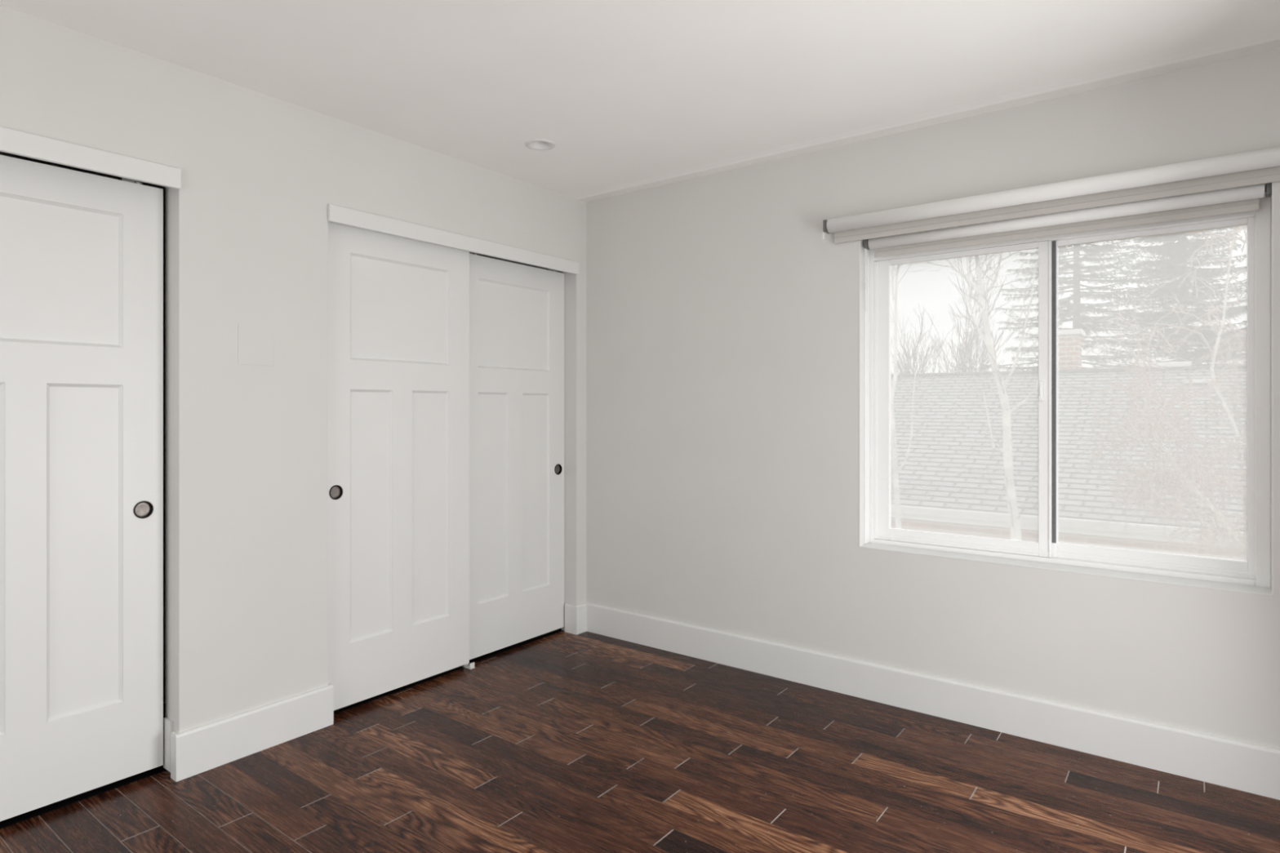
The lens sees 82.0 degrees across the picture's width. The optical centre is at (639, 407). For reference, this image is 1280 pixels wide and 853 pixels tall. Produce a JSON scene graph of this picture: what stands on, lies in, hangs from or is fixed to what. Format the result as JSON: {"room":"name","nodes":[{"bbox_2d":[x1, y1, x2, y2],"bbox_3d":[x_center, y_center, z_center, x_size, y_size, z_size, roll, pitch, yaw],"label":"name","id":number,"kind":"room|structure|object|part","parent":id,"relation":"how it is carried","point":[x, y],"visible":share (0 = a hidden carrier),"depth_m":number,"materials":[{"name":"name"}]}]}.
{"room":"empty bedroom","nodes":[
{"label":"empty bedroom","id":0,"kind":"room"},
{"bbox_2d":[0,151,561,702],"bbox_3d":[-2.143,0.051,2.529,0.685,2.440,4.920,0,0,37],"label":"wall","id":1,"kind":"structure","parent":0,"point":[3,153],"depth_m":3.16,"materials":[{"name":"grey paint"}]},
{"bbox_2d":[0,5,586,772],"bbox_3d":[-1.823,0.051,2.287,0.115,2.440,4.920,0,0,37],"label":"wall","id":2,"kind":"structure","parent":0,"point":[246,224],"depth_m":2.70,"materials":[{"name":"grey paint"}]},
{"bbox_2d":[0,126,181,189],"bbox_3d":[-2.024,-0.778,1.912,0.018,0.068,1.506,0,0,37],"label":"trim","id":3,"kind":"structure","parent":2,"relation":"attached to","point":[11,141],"depth_m":2.29,"materials":[{"name":"white paint"}]},
{"bbox_2d":[163,717,173,771],"bbox_3d":[-1.642,1.173,2.561,0.055,0.173,0.011,0,0,37],"label":"trim","id":4,"kind":"structure","parent":2,"relation":"attached to","point":[167,723],"depth_m":2.55,"materials":[{"name":"white paint"}]},
{"bbox_2d":[170,684,333,782],"bbox_3d":[-1.419,1.192,2.738,0.045,0.158,0.571,0,0,37],"label":"baseboard","id":5,"kind":"structure","parent":2,"relation":"attached to","point":[194,751],"depth_m":2.69,"materials":[{"name":"white paint"}]},
{"bbox_2d":[238,324,274,365],"bbox_3d":[-1.420,-0.229,2.724,0.002,0.145,0.130,0,0,37],"label":"blank cover plate","id":6,"kind":"object","parent":2,"relation":"attached to","point":[255,343],"visible":1,"depth_m":2.72,"materials":[{"name":"grey paint"}]},
{"bbox_2d":[327,204,578,275],"bbox_3d":[-0.796,-0.778,3.535,0.018,0.068,1.487,0,0,37],"label":"trim","id":7,"kind":"structure","parent":2,"relation":"attached to","point":[335,214],"depth_m":3.37,"materials":[{"name":"white paint"}]},
{"bbox_2d":[564,603,586,635],"bbox_3d":[-0.364,1.192,4.171,0.090,0.158,0.085,0,0,37],"label":"baseboard","id":8,"kind":"structure","parent":2,"relation":"attached to","point":[575,616],"depth_m":4.14,"materials":[{"name":"white paint"}]},
{"bbox_3d":[-2.084,-0.784,1.958,0.073,0.010,1.466,0,0,37],"label":"track","id":9,"kind":"object","parent":2,"relation":"attached to","visible":0},
{"bbox_2d":[0,155,163,821],"bbox_3d":[-1.895,0.232,2.267,0.036,2.022,0.750,0,0,37],"label":"door","id":10,"kind":"structure","parent":9,"relation":"hanging from","point":[82,253],"depth_m":2.37,"materials":[{"name":"white paint"}]},
{"bbox_2d":[135,502,150,516],"bbox_3d":[-1.701,0.349,2.515,0.001,0.049,0.049,0,0,37],"label":"cup","id":11,"kind":"object","parent":10,"relation":"on","point":[142,508],"depth_m":2.52,"materials":[{"name":"metal"}]},
{"bbox_3d":[-1.696,0.349,2.512,0.013,0.060,0.060,0,0,37],"label":"finger pull","id":12,"kind":"part","parent":10,"relation":"part of","materials":[{"name":"brown metal"}]},
{"bbox_3d":[-0.857,-0.784,3.580,0.073,0.010,1.447,0,0,37],"label":"track","id":13,"kind":"object","parent":2,"relation":"attached to","visible":0},
{"bbox_2d":[328,222,469,710],"bbox_3d":[-1.068,0.230,3.285,0.036,2.024,0.750,0,0,37],"label":"door","id":14,"kind":"structure","parent":13,"relation":"hanging from","point":[398,307],"depth_m":3.25,"materials":[{"name":"white paint"}]},
{"bbox_2d":[330,486,340,497],"bbox_3d":[-1.256,0.349,3.028,0.001,0.049,0.049,0,0,37],"label":"cup","id":15,"kind":"object","parent":14,"relation":"on","point":[335,491],"depth_m":3.03,"materials":[{"name":"metal"}]},
{"bbox_3d":[-1.251,0.349,3.024,0.013,0.060,0.060,0,0,37],"label":"finger pull","id":16,"kind":"part","parent":14,"relation":"part of","materials":[{"name":"brown metal"}]},
{"bbox_2d":[469,252,564,659],"bbox_3d":[-0.667,0.234,3.891,0.036,2.026,0.750,0,0,37],"label":"door","id":17,"kind":"structure","parent":13,"relation":"hanging from","point":[517,310],"depth_m":3.88,"materials":[{"name":"white paint"}]},
{"bbox_2d":[555,465,559,473],"bbox_3d":[-0.468,0.349,4.146,0.001,0.049,0.049,0,0,37],"label":"cup","id":18,"kind":"object","parent":17,"relation":"on","point":[557,467],"depth_m":4.15,"materials":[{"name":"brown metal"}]},
{"bbox_3d":[-0.463,0.349,4.142,0.013,0.060,0.060,0,0,37],"label":"finger pull","id":19,"kind":"part","parent":17,"relation":"part of","materials":[{"name":"brown metal"}]},
{"bbox_2d":[0,627,1279,852],"bbox_3d":[-0.734,1.271,1.378,4.280,0.001,5.055,0,0,37],"label":"floor","id":20,"kind":"structure","parent":0,"point":[561,742],"depth_m":2.50,"materials":[{"name":"brown wood"}]},
{"bbox_2d":[462,662,475,669],"bbox_3d":[-0.839,1.258,3.599,0.066,0.027,0.030,0,0,37],"label":"floor guide","id":21,"kind":"object","parent":20,"relation":"on","point":[471,665],"visible":0.81,"depth_m":3.58,"materials":[{"name":"white paint"}]},
{"bbox_3d":[-0.839,1.270,3.599,0.066,0.003,0.030,0,0,37],"label":"plate","id":22,"kind":"part","parent":21,"relation":"part of","materials":[{"name":"white paint"}]},
{"bbox_2d":[0,0,1279,202],"bbox_3d":[-0.657,-1.225,1.455,4.350,0.128,5.200,0,0,37],"label":"ceiling","id":23,"kind":"structure","parent":0,"point":[630,95],"depth_m":2.47,"materials":[{"name":"paint"}]},
{"bbox_2d":[524,138,555,151],"bbox_3d":[-0.444,-1.190,3.275,0.134,0.053,0.134,0,0,37],"label":"recessed light","id":24,"kind":"object","parent":23,"relation":"in","point":[538,144],"visible":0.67,"depth_m":3.31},
{"bbox_2d":[586,48,1279,749],"bbox_3d":[1.124,0.051,3.242,3.665,2.440,0.200,0,0,37],"label":"wall","id":25,"kind":"structure","parent":0,"point":[722,325],"depth_m":3.34,"materials":[{"name":"grey paint"}]},
{"bbox_2d":[585,602,1279,799],"bbox_3d":[1.065,1.192,3.152,3.450,0.158,0.015,0,0,37],"label":"baseboard","id":26,"kind":"structure","parent":25,"relation":"attached to","point":[1252,768],"depth_m":2.92,"materials":[{"name":"white paint"}]},
{"bbox_2d":[822,146,1279,244],"bbox_3d":[1.490,-0.785,2.792,1.674,0.104,0.064,0,0,37],"label":"roller blind","id":27,"kind":"object","parent":25,"relation":"attached to","point":[1260,166],"visible":1,"depth_m":2.71,"materials":[{"name":"white fabric"}]},
{"bbox_3d":[0.824,-0.773,3.292,0.008,0.072,0.028,0,0,37],"label":"bead chain","id":28,"kind":"part","parent":27,"relation":"part of","materials":[{"name":"white plastic"}]},
{"bbox_2d":[858,182,1273,595],"bbox_3d":[1.575,-0.074,2.898,1.385,1.380,0.196,0,0,37],"label":"window","id":29,"kind":"structure","parent":25,"relation":"in","point":[1097,402],"depth_m":2.88,"materials":[{"name":"glass"}]},
{"bbox_3d":[1.345,-0.033,3.120,0.702,1.251,0.029,0,0,37],"label":"sliding sash","id":30,"kind":"part","parent":29,"relation":"part of","materials":[{"name":"clear glass"}]},
{"bbox_3d":[1.355,-0.048,3.116,0.602,1.185,0.005,0,0,37],"label":"glass pane","id":31,"kind":"part","parent":29,"relation":"part of","materials":[{"name":"clear glass"}]},
{"bbox_2d":[864,182,1271,311],"bbox_3d":[1.543,-0.584,2.845,1.366,0.326,0.053,0,0,37],"label":"roller blind","id":32,"kind":"object","parent":29,"relation":"attached to","point":[1246,198],"visible":0.98,"depth_m":2.76,"materials":[{"name":"white fabric"}]},
{"bbox_3d":[0.999,-0.573,3.252,0.008,0.302,0.028,0,0,37],"label":"bead chain","id":33,"kind":"part","parent":32,"relation":"part of","materials":[{"name":"white plastic"}]},
{"bbox_3d":[1.891,-0.050,2.746,0.590,1.190,0.005,0,0,37],"label":"glass pane","id":34,"kind":"part","parent":29,"relation":"part of","materials":[{"name":"clear glass"}]},
{"bbox_3d":[1.886,-0.032,2.748,0.629,1.254,0.030,0,0,37],"label":"fixed sash","id":35,"kind":"part","parent":29,"relation":"part of","materials":[{"name":"clear glass"}]}
]}

